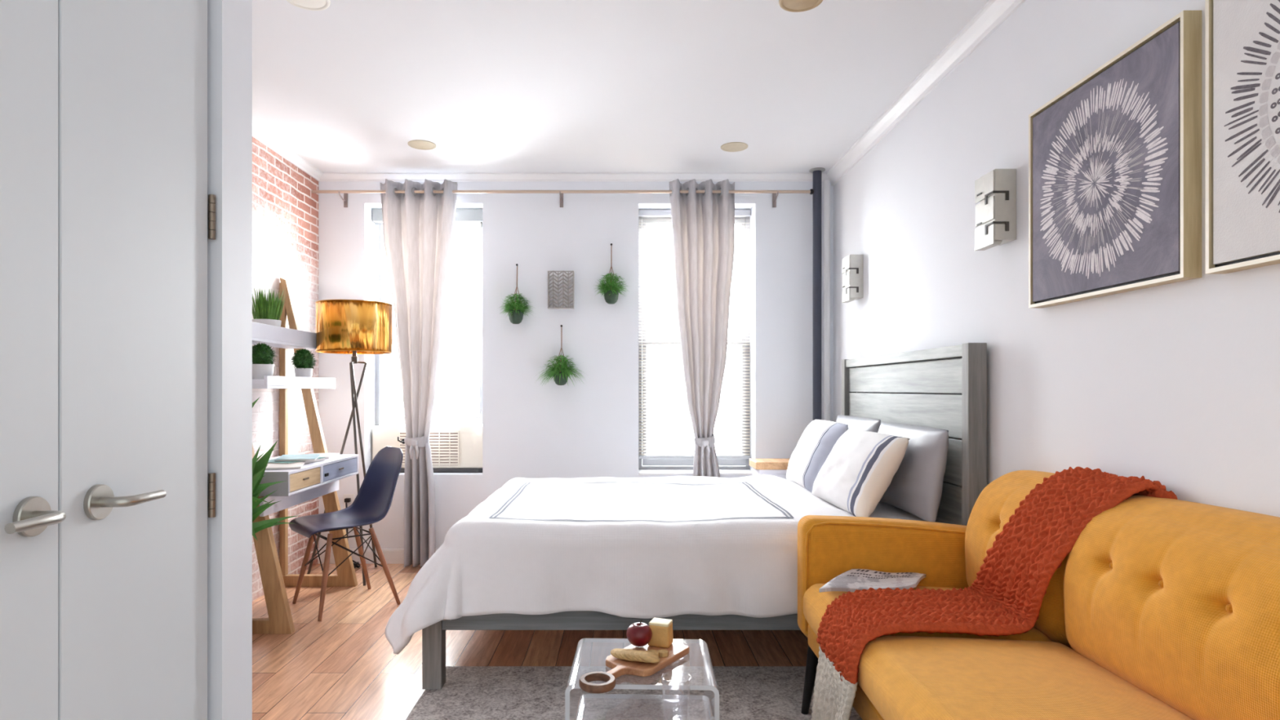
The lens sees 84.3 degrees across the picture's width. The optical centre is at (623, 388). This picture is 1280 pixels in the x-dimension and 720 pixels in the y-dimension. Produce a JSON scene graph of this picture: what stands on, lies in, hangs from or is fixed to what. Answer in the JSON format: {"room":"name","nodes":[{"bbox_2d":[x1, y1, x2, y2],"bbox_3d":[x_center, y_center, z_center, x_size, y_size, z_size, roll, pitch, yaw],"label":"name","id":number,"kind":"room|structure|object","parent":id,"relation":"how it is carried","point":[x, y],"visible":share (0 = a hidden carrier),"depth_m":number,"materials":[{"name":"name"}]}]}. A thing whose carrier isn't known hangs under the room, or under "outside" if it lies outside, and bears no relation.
{"room":"studio apartment","nodes":[
{"label":"studio apartment","id":0,"kind":"room"},
{"bbox_2d":[207,0,252,719],"bbox_3d":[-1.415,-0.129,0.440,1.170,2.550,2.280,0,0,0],"label":"door frame","id":1,"kind":"structure","parent":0,"point":[229,22],"depth_m":1.49,"materials":[{"name":"paint"}]},
{"bbox_2d":[0,0,66,719],"bbox_3d":[-0.842,0.088,0.812,0.096,2.104,0.504,0,0,0],"label":"door","id":2,"kind":"structure","parent":1,"relation":"in","point":[30,517],"depth_m":1.01,"materials":[{"name":"paint"}]},
{"bbox_2d":[57,0,215,719],"bbox_3d":[-0.842,0.088,1.264,0.096,2.104,0.392,0,0,0],"label":"door","id":3,"kind":"structure","parent":1,"relation":"in","point":[132,74],"depth_m":1.22,"materials":[{"name":"paint"}]},
{"bbox_2d":[252,364,274,379],"bbox_3d":[-1.775,-0.067,3.470,0.110,0.105,0.110,0,0,0],"label":"pot","id":4,"kind":"object","parent":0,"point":[259,371],"depth_m":3.43,"materials":[{"name":"white ceramic"}]},
{"bbox_2d":[252,137,318,600],"bbox_3d":[-2.100,-0.129,3.183,0.200,2.550,3.407,0,0,0],"label":"wall","id":5,"kind":"structure","parent":0,"point":[285,208],"depth_m":4.20,"materials":[{"name":"brick"}]},
{"bbox_2d":[252,122,322,181],"bbox_3d":[-1.978,-1.381,3.108,0.044,0.045,3.057,0,0,0],"label":"trim","id":6,"kind":"structure","parent":5,"relation":"attached to","point":[258,133],"depth_m":4.12,"materials":[{"name":"white paint"}]},
{"bbox_2d":[294,368,312,377],"bbox_3d":[-1.765,-0.063,3.900,0.092,0.098,0.092,0,0,0],"label":"pot","id":7,"kind":"object","parent":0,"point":[300,372],"depth_m":3.86,"materials":[{"name":"white ceramic"}]},
{"bbox_2d":[252,564,818,719],"bbox_3d":[-0.311,1.196,2.094,3.778,0.100,5.587,0,0,0],"label":"floor","id":8,"kind":"structure","parent":0,"point":[343,665],"depth_m":3.07,"materials":[{"name":"brown wood"}]},
{"bbox_2d":[252,396,297,541],"bbox_3d":[-1.717,0.590,3.043,0.521,1.112,0.557,0,0,0],"label":"floor plant","id":9,"kind":"object","parent":8,"relation":"on","point":[259,468],"visible":0.13,"depth_m":3.05,"materials":[{"name":"green plant"}]},
{"bbox_2d":[252,277,358,634],"bbox_3d":[-1.768,0.251,3.692,0.448,1.789,0.885,0,0,0],"label":"desk","id":10,"kind":"object","parent":8,"relation":"on","point":[313,480],"visible":0.64,"depth_m":3.76,"materials":[{"name":"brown wood"}]},
{"bbox_2d":[252,342,275,379],"bbox_3d":[-1.774,-0.121,3.470,0.137,0.213,0.138,0,0,0],"label":"topiary ball","id":11,"kind":"object","parent":10,"relation":"on","point":[263,361],"visible":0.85,"depth_m":3.43,"materials":[{"name":"green plant"}]},
{"bbox_2d":[252,284,285,326],"bbox_3d":[-1.866,-0.391,3.697,0.192,0.289,0.183,0,0,-27],"label":"potted plant","id":12,"kind":"object","parent":10,"relation":"on","point":[268,312],"visible":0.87,"depth_m":3.65,"materials":[{"name":"green plant"}]},
{"bbox_2d":[252,321,315,349],"bbox_3d":[-1.871,-0.277,3.692,0.173,0.090,0.885,0,0,0],"label":"shelf","id":13,"kind":"object","parent":10,"relation":"attached to","point":[284,338],"depth_m":3.73,"materials":[{"name":"white paint"}]},
{"bbox_2d":[265,461,305,470],"bbox_3d":[-1.680,0.377,3.470,0.200,0.011,0.260,0,0,-20],"label":"magazine","id":14,"kind":"object","parent":10,"relation":"on","point":[295,465],"visible":0.54,"depth_m":3.43,"materials":[{"name":"white paper"}]},
{"bbox_2d":[252,375,335,388],"bbox_3d":[-1.820,-0.031,3.737,0.274,0.062,0.795,0,0,0],"label":"shelf","id":15,"kind":"object","parent":10,"relation":"attached to","point":[269,381],"depth_m":3.61,"materials":[{"name":"white paint"}]},
{"bbox_2d":[267,457,324,463],"bbox_3d":[-1.720,0.374,3.660,0.200,0.017,0.280,0,0,14],"label":"magazine","id":16,"kind":"object","parent":10,"relation":"on","point":[319,459],"visible":0.44,"depth_m":3.59,"materials":[{"name":"white paper"}]},
{"bbox_2d":[274,453,320,461],"bbox_3d":[-1.700,0.360,3.700,0.190,0.011,0.260,0,0,-17],"label":"magazine","id":17,"kind":"object","parent":16,"relation":"on","point":[300,456],"visible":1,"depth_m":3.66,"materials":[{"name":"white paper"}]},
{"bbox_2d":[291,348,316,377],"bbox_3d":[-1.764,-0.119,3.900,0.141,0.210,0.142,0,0,0],"label":"topiary ball","id":18,"kind":"object","parent":10,"relation":"on","point":[304,361],"visible":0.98,"depth_m":3.87,"materials":[{"name":"green plant"}]},
{"bbox_2d":[309,453,339,458],"bbox_3d":[-1.700,0.376,3.950,0.170,0.013,0.200,0,0,-6],"label":"magazine","id":19,"kind":"object","parent":10,"relation":"on","point":[327,455],"visible":0.58,"depth_m":3.96,"materials":[{"name":"white paper"}]},
{"bbox_2d":[288,445,403,621],"bbox_3d":[-1.462,0.737,3.777,0.515,0.824,0.468,0,0,-42],"label":"desk chair","id":20,"kind":"object","parent":8,"relation":"on","point":[372,503],"visible":1,"depth_m":3.85,"materials":[{"name":"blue plastic"}]},
{"bbox_2d":[306,299,392,586],"bbox_3d":[-1.617,0.321,4.236,0.433,1.655,0.473,0,0,-38],"label":"floor lamp","id":21,"kind":"object","parent":8,"relation":"on","point":[354,327],"visible":0.99,"depth_m":4.06,"materials":[{"name":"metal"}]},
{"bbox_2d":[345,502,360,568],"bbox_3d":[-1.759,0.944,4.521,0.179,0.407,0.102,0,0,36],"label":"power cable","id":22,"kind":"object","parent":8,"relation":"on","point":[355,564],"visible":0.36,"depth_m":4.51,"materials":[{"name":"black rubber"}]},
{"bbox_2d":[405,666,862,719],"bbox_3d":[0.276,1.139,1.619,2.048,0.012,2.538,0,0,0],"label":"rug","id":23,"kind":"object","parent":8,"relation":"on","point":[468,692],"visible":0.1,"depth_m":2.63,"materials":[{"name":"grey carpet"}]},
{"bbox_2d":[564,638,719,719],"bbox_3d":[0.048,0.912,1.801,0.360,0.442,0.303,0,0,2],"label":"table","id":24,"kind":"object","parent":23,"relation":"on","point":[573,691],"visible":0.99,"depth_m":1.76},
{"bbox_2d":[578,642,689,693],"bbox_3d":[0.019,0.681,1.746,0.136,0.019,0.352,0,0,36],"label":"cutting board","id":25,"kind":"object","parent":24,"relation":"on","point":[620,667],"visible":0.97,"depth_m":1.71,"materials":[{"name":"brown wood"}]},
{"bbox_2d":[610,648,622,659],"bbox_3d":[-0.006,0.666,1.776,0.052,0.014,0.053,0,0,23],"label":"cracker","id":26,"kind":"object","parent":25,"relation":"on","point":[612,651],"visible":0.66,"depth_m":1.77,"materials":[{"name":"beige food"}]},
{"bbox_2d":[614,648,624,659],"bbox_3d":[0.005,0.665,1.769,0.051,0.014,0.053,0,0,38],"label":"cracker","id":27,"kind":"object","parent":25,"relation":"on","point":[617,651],"visible":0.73,"depth_m":1.76,"materials":[{"name":"beige food"}]},
{"bbox_2d":[619,648,634,661],"bbox_3d":[0.017,0.664,1.762,0.053,0.015,0.051,0,0,-37],"label":"cracker","id":28,"kind":"object","parent":25,"relation":"on","point":[622,652],"visible":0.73,"depth_m":1.75,"materials":[{"name":"beige food"}]},
{"bbox_2d":[624,649,636,661],"bbox_3d":[0.029,0.663,1.756,0.051,0.015,0.053,0,0,23],"label":"cracker","id":29,"kind":"object","parent":25,"relation":"on","point":[627,652],"visible":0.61,"depth_m":1.75,"materials":[{"name":"beige food"}]},
{"bbox_2d":[629,649,641,662],"bbox_3d":[0.041,0.662,1.749,0.051,0.016,0.053,0,0,38],"label":"cracker","id":30,"kind":"object","parent":25,"relation":"on","point":[631,653],"visible":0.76,"depth_m":1.74,"materials":[{"name":"beige food"}]},
{"bbox_2d":[626,619,652,646],"bbox_3d":[0.042,0.637,1.846,0.068,0.065,0.068,0,0,0],"label":"apple","id":31,"kind":"object","parent":25,"relation":"on","point":[638,634],"visible":1,"depth_m":1.82,"materials":[{"name":"food"}]},
{"bbox_2d":[634,650,648,662],"bbox_3d":[0.052,0.660,1.742,0.051,0.016,0.053,0,0,38],"label":"cracker","id":32,"kind":"object","parent":25,"relation":"on","point":[637,653],"visible":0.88,"depth_m":1.73,"materials":[{"name":"beige food"}]},
{"bbox_2d":[639,651,659,662],"bbox_3d":[0.064,0.659,1.736,0.051,0.017,0.053,0,0,22],"label":"bread slice","id":33,"kind":"object","parent":25,"relation":"on","point":[648,656],"visible":1,"depth_m":1.73,"materials":[{"name":"beige food"}]},
{"bbox_2d":[649,650,658,657],"bbox_3d":[0.076,0.666,1.761,0.026,0.015,0.029,0,0,0],"label":"cracker piece","id":34,"kind":"object","parent":25,"relation":"on","point":[655,652],"visible":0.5,"depth_m":1.76,"materials":[{"name":"beige food"}]},
{"bbox_2d":[648,617,673,648],"bbox_3d":[0.098,0.642,1.859,0.059,0.062,0.048,0,0,21],"label":"cheese wedge","id":35,"kind":"object","parent":25,"relation":"on","point":[661,628],"visible":0.94,"depth_m":1.84,"materials":[{"name":"yellow food"}]},
{"bbox_2d":[657,648,668,657],"bbox_3d":[0.100,0.667,1.782,0.027,0.012,0.026,0,0,0],"label":"cracker piece","id":36,"kind":"object","parent":25,"relation":"on","point":[662,653],"visible":0.87,"depth_m":1.77,"materials":[{"name":"beige food"}]},
{"bbox_2d":[573,693,715,719],"bbox_3d":[0.048,0.942,1.587,0.328,0.382,0.296,0,0,2],"label":"table","id":37,"kind":"object","parent":23,"relation":"on","point":[579,713],"visible":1,"depth_m":1.74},
{"bbox_2d":[661,671,691,719],"bbox_3d":[0.118,0.696,1.575,0.068,0.109,0.068,0,0,0],"label":"drinking glass","id":38,"kind":"object","parent":37,"relation":"on","point":[663,682],"visible":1,"depth_m":1.57,"materials":[{"name":"clear glass"}]},
{"bbox_2d":[797,470,1279,719],"bbox_3d":[0.989,0.700,1.603,0.802,0.872,1.919,0,0,0],"label":"sofa","id":39,"kind":"object","parent":23,"relation":"on","point":[1159,608],"visible":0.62,"depth_m":1.59,"materials":[{"name":"yellow fabric"}]},
{"bbox_2d":[818,568,925,592],"bbox_3d":[0.818,0.624,2.297,0.420,0.034,0.205,0,0,0],"label":"newspaper","id":40,"kind":"object","parent":39,"relation":"on","point":[852,580],"visible":0.98,"depth_m":2.26,"materials":[{"name":"grey paper"}]},
{"bbox_2d":[803,583,1052,641],"bbox_3d":[0.905,0.731,2.172,0.634,0.174,0.491,0,0,0],"label":"seat cushion","id":41,"kind":"object","parent":39,"relation":"on","point":[815,602],"depth_m":2.19,"materials":[{"name":"yellow fabric"}]},
{"bbox_2d":[810,466,1177,719],"bbox_3d":[0.960,0.678,1.979,0.824,0.904,0.512,0,0,0],"label":"throw blanket","id":42,"kind":"object","parent":39,"relation":"on","point":[1006,597],"visible":1,"depth_m":1.94,"materials":[{"name":"orange fabric"}]},
{"bbox_2d":[964,470,1071,646],"bbox_3d":[1.256,0.491,2.152,0.269,0.454,0.531,0,0,0],"label":"cushion","id":43,"kind":"object","parent":39,"relation":"on","point":[998,500],"depth_m":2.21,"materials":[{"name":"yellow fabric"}]},
{"bbox_2d":[857,635,1193,719],"bbox_3d":[0.905,0.731,1.355,0.634,0.174,1.136,0,0,0],"label":"seat cushion","id":44,"kind":"object","parent":39,"relation":"on","point":[900,677],"depth_m":1.58,"materials":[{"name":"yellow fabric"}]},
{"bbox_2d":[1063,495,1279,719],"bbox_3d":[1.256,0.491,1.335,0.269,0.454,1.096,0,0,0],"label":"cushion","id":45,"kind":"object","parent":39,"relation":"on","point":[1175,603],"depth_m":1.47,"materials":[{"name":"yellow fabric"}]},
{"bbox_2d":[422,342,986,688],"bbox_3d":[0.302,0.487,3.415,2.120,1.318,1.540,0,0,0],"label":"bed","id":46,"kind":"object","parent":8,"relation":"on","point":[964,415],"visible":0.33,"depth_m":2.68,"materials":[{"name":"grey wood"}]},
{"bbox_3d":[0.320,0.691,3.410,1.930,0.270,1.400,0,0,0],"label":"mattress","id":47,"kind":"object","parent":46,"relation":"on","visible":0},
{"bbox_2d":[384,475,926,654],"bbox_3d":[0.182,0.795,3.451,2.107,0.617,1.930,0,0,0],"label":"duvet","id":48,"kind":"object","parent":47,"relation":"on","point":[659,547],"visible":0.92,"depth_m":2.62,"materials":[{"name":"white fabric"}]},
{"bbox_2d":[786,419,848,492],"bbox_3d":[1.031,0.350,3.800,0.236,0.358,0.643,0,0,0],"label":"pillow","id":49,"kind":"object","parent":48,"relation":"on","point":[817,441],"visible":0.82,"depth_m":3.63,"materials":[{"name":"white fabric"}]},
{"bbox_2d":[835,414,881,432],"bbox_3d":[1.214,0.338,3.740,0.143,0.378,0.680,0,0,0],"label":"pillow","id":50,"kind":"object","parent":48,"relation":"on","point":[863,424],"visible":0.12,"depth_m":3.58,"materials":[{"name":"white fabric"}]},
{"bbox_2d":[811,429,910,517],"bbox_3d":[1.028,0.359,3.130,0.242,0.339,0.662,0,0,-3],"label":"pillow","id":51,"kind":"object","parent":48,"relation":"on","point":[861,465],"visible":0.99,"depth_m":2.94,"materials":[{"name":"white fabric"}]},
{"bbox_2d":[878,422,948,522],"bbox_3d":[1.212,0.341,3.040,0.146,0.371,0.661,0,0,0],"label":"pillow","id":52,"kind":"object","parent":48,"relation":"on","point":[916,487],"visible":0.7,"depth_m":2.82,"materials":[{"name":"white fabric"}]},
{"bbox_2d":[749,458,789,479],"bbox_3d":[0.998,0.795,4.380,0.395,0.702,0.235,0,0,0],"label":"nightstand","id":53,"kind":"object","parent":8,"relation":"on","point":[775,467],"visible":0.24,"depth_m":4.27,"materials":[{"name":"brown wood"}]},
{"bbox_2d":[808,167,825,420],"bbox_3d":[1.244,-0.129,4.535,0.100,2.550,0.100,0,0,0],"label":"pipe","id":54,"kind":"object","parent":8,"relation":"on","point":[817,171],"visible":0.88,"depth_m":4.51,"materials":[{"name":"grey metal"}]},
{"bbox_2d":[823,179,830,421],"bbox_3d":[1.325,-0.104,4.600,0.040,2.500,0.040,0,0,0],"label":"riser pipe","id":55,"kind":"object","parent":8,"relation":"on","point":[827,182],"visible":0.66,"depth_m":4.58,"materials":[{"name":"white metal"}]},
{"bbox_2d":[318,181,833,548],"bbox_3d":[-0.311,-0.129,4.762,3.378,2.550,0.250,0,0,0],"label":"wall","id":56,"kind":"structure","parent":0,"point":[531,428],"depth_m":4.64,"materials":[{"name":"white paint"}]},
{"bbox_2d":[343,493,354,508],"bbox_3d":[-1.800,0.749,4.616,0.070,0.115,0.042,0,0,0],"label":"wall outlet","id":57,"kind":"object","parent":56,"relation":"attached to","point":[348,499],"visible":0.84,"depth_m":4.63,"materials":[{"name":"plastic"}]},
{"bbox_2d":[317,548,438,564],"bbox_3d":[-0.311,1.099,4.630,3.378,0.095,0.014,0,0,0],"label":"baseboard","id":58,"kind":"structure","parent":56,"relation":"attached to","point":[392,556],"depth_m":4.62,"materials":[{"name":"white paint"}]},
{"bbox_2d":[397,436,404,444],"bbox_3d":[-1.442,0.337,4.600,0.036,0.051,0.075,0,0,0],"label":"curtain hook","id":59,"kind":"object","parent":56,"relation":"attached to","point":[398,440],"visible":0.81,"depth_m":4.59,"materials":[{"name":"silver metal"}]},
{"bbox_2d":[372,208,482,227],"bbox_3d":[-1.310,-1.151,4.790,0.766,0.124,0.065,0,0,0],"label":"roller blind","id":60,"kind":"object","parent":56,"relation":"attached to","point":[461,215],"visible":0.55,"depth_m":4.76,"materials":[{"name":"white fabric"}]},
{"bbox_2d":[375,223,482,425],"bbox_3d":[-1.310,-0.326,4.850,0.774,1.780,0.064,0,0,0],"label":"window","id":61,"kind":"structure","parent":56,"relation":"in","point":[380,293],"depth_m":4.83,"materials":[{"name":"white wood"}]},
{"bbox_2d":[372,425,482,472],"bbox_3d":[-1.310,0.406,4.801,0.750,0.311,0.153,0,0,0],"label":"air conditioner","id":62,"kind":"object","parent":61,"relation":"attached to","point":[454,448],"visible":0.51,"depth_m":4.74,"materials":[{"name":"beige plastic"}]},
{"bbox_2d":[398,431,458,466],"bbox_3d":[-1.302,0.399,4.729,0.403,0.234,0.011,0,0,0],"label":"grille","id":63,"kind":"object","parent":62,"relation":"attached to","point":[444,445],"depth_m":4.73,"materials":[{"name":"beige plastic"}]},
{"bbox_2d":[499,263,533,324],"bbox_3d":[-0.688,-0.617,4.548,0.252,0.398,0.208,0,0,0],"label":"hanging planter","id":64,"kind":"object","parent":56,"relation":"hanging from","point":[516,309],"visible":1,"depth_m":4.54,"materials":[{"name":"plant"}]},
{"bbox_2d":[547,270,574,309],"bbox_3d":[-0.406,-0.642,4.605,0.169,0.246,0.065,0,0,0],"label":"framed wall art","id":65,"kind":"object","parent":56,"relation":"attached to","point":[561,286],"visible":1,"depth_m":4.60,"materials":[{"name":"silver metal"}]},
{"bbox_2d":[311,188,813,207],"bbox_3d":[-0.388,-1.236,4.577,3.220,0.095,0.120,0,0,0],"label":"curtain rod","id":66,"kind":"object","parent":56,"relation":"attached to","point":[345,193],"visible":1,"depth_m":4.53,"materials":[{"name":"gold metal"}]},
{"bbox_2d":[380,178,457,567],"bbox_3d":[-1.324,-0.101,4.527,0.502,2.469,0.122,0,0,0],"label":"curtain","id":67,"kind":"object","parent":66,"relation":"hanging from","point":[418,228],"visible":0.99,"depth_m":4.52,"materials":[{"name":"grey fabric"}]},
{"bbox_2d":[669,178,734,477],"bbox_3d":[0.508,-0.101,4.527,0.426,2.469,0.122,0,0,0],"label":"curtain","id":68,"kind":"object","parent":66,"relation":"hanging from","point":[703,224],"visible":0.77,"depth_m":4.53,"materials":[{"name":"grey fabric"}]},
{"bbox_2d":[537,324,586,386],"bbox_3d":[-0.408,-0.214,4.556,0.351,0.406,0.260,0,0,0],"label":"hanging planter","id":69,"kind":"object","parent":56,"relation":"hanging from","point":[560,372],"visible":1,"depth_m":4.53,"materials":[{"name":"plant"}]},
{"bbox_2d":[319,173,828,181],"bbox_3d":[-0.311,-1.381,4.618,3.378,0.045,0.038,0,0,0],"label":"trim","id":70,"kind":"structure","parent":56,"relation":"attached to","point":[325,176],"depth_m":4.61,"materials":[{"name":"white paint"}]},
{"bbox_2d":[594,243,630,303],"bbox_3d":[-0.077,-0.748,4.551,0.255,0.401,0.202,0,0,0],"label":"hanging planter","id":71,"kind":"object","parent":56,"relation":"hanging from","point":[611,291],"visible":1,"depth_m":4.54,"materials":[{"name":"plant"}]},
{"bbox_2d":[638,217,752,475],"bbox_3d":[0.483,-0.326,4.752,0.766,1.780,0.260,0,0,0],"label":"window","id":72,"kind":"structure","parent":56,"relation":"in","point":[646,466],"depth_m":4.83,"materials":[{"name":"white wood"}]},
{"bbox_2d":[638,209,751,458],"bbox_3d":[0.483,-0.368,4.792,0.758,1.684,0.040,0,0,0],"label":"blind","id":73,"kind":"object","parent":72,"relation":"attached to","point":[642,213],"visible":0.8,"depth_m":4.79,"materials":[{"name":"beige plastic"}]},
{"bbox_2d":[252,0,989,173],"bbox_3d":[-0.311,-1.454,2.094,3.778,0.100,5.587,0,0,0],"label":"ceiling","id":74,"kind":"structure","parent":0,"point":[496,86],"depth_m":3.22,"materials":[{"name":"paint"}]},
{"bbox_2d":[286,0,330,10],"bbox_3d":[-1.138,-1.401,2.540,0.158,0.006,0.158,0,0,0],"label":"recessed light","id":75,"kind":"object","parent":74,"relation":"in","point":[311,5],"visible":1,"depth_m":2.57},
{"bbox_2d":[407,139,435,150],"bbox_3d":[-1.158,-1.401,4.066,0.158,0.006,0.158,0,0,0],"label":"recessed light","id":76,"kind":"object","parent":74,"relation":"in","point":[416,144],"visible":1,"depth_m":4.06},
{"bbox_2d":[720,142,747,151],"bbox_3d":[0.644,-1.401,4.100,0.158,0.006,0.158,0,0,0],"label":"recessed light","id":77,"kind":"object","parent":74,"relation":"in","point":[731,146],"visible":1,"depth_m":4.09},
{"bbox_2d":[778,0,822,12],"bbox_3d":[0.642,-1.401,2.550,0.158,0.006,0.158,0,0,0],"label":"recessed light","id":78,"kind":"object","parent":74,"relation":"in","point":[793,6],"visible":1,"depth_m":2.58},
{"bbox_2d":[833,0,1279,516],"bbox_3d":[1.478,-0.129,2.094,0.200,2.550,5.587,0,0,0],"label":"wall","id":79,"kind":"structure","parent":0,"point":[1176,385],"depth_m":2.31,"materials":[{"name":"white paint"}]},
{"bbox_2d":[842,254,863,302],"bbox_3d":[1.336,-0.640,4.122,0.084,0.262,0.138,0,0,0],"label":"wall sconce","id":80,"kind":"object","parent":79,"relation":"attached to","point":[852,264],"visible":1,"depth_m":4.06,"materials":[{"name":"silver metal"}]},
{"bbox_2d":[826,0,1026,186],"bbox_3d":[1.351,-1.367,1.968,0.055,0.075,5.337,0,0,0],"label":"trim","id":81,"kind":"structure","parent":79,"relation":"attached to","point":[993,13],"depth_m":3.09,"materials":[{"name":"white paint"}]},
{"bbox_2d":[974,168,1016,250],"bbox_3d":[1.336,-0.640,2.541,0.084,0.262,0.138,0,0,0],"label":"wall sconce","id":82,"kind":"object","parent":79,"relation":"attached to","point":[996,190],"visible":1,"depth_m":2.48,"materials":[{"name":"silver metal"}]},
{"bbox_2d":[1028,10,1201,307],"bbox_3d":[1.356,-0.583,2.005,0.044,0.636,0.643,0,0,0],"label":"framed picture","id":83,"kind":"object","parent":79,"relation":"attached to","point":[1115,157],"visible":1,"depth_m":1.90,"materials":[{"name":"beige wood"}]},
{"bbox_2d":[1204,0,1279,274],"bbox_3d":[1.356,-0.582,1.298,0.044,0.638,0.643,0,0,0],"label":"framed picture","id":84,"kind":"object","parent":79,"relation":"attached to","point":[1242,37],"visible":1,"depth_m":1.53,"materials":[{"name":"beige wood"}]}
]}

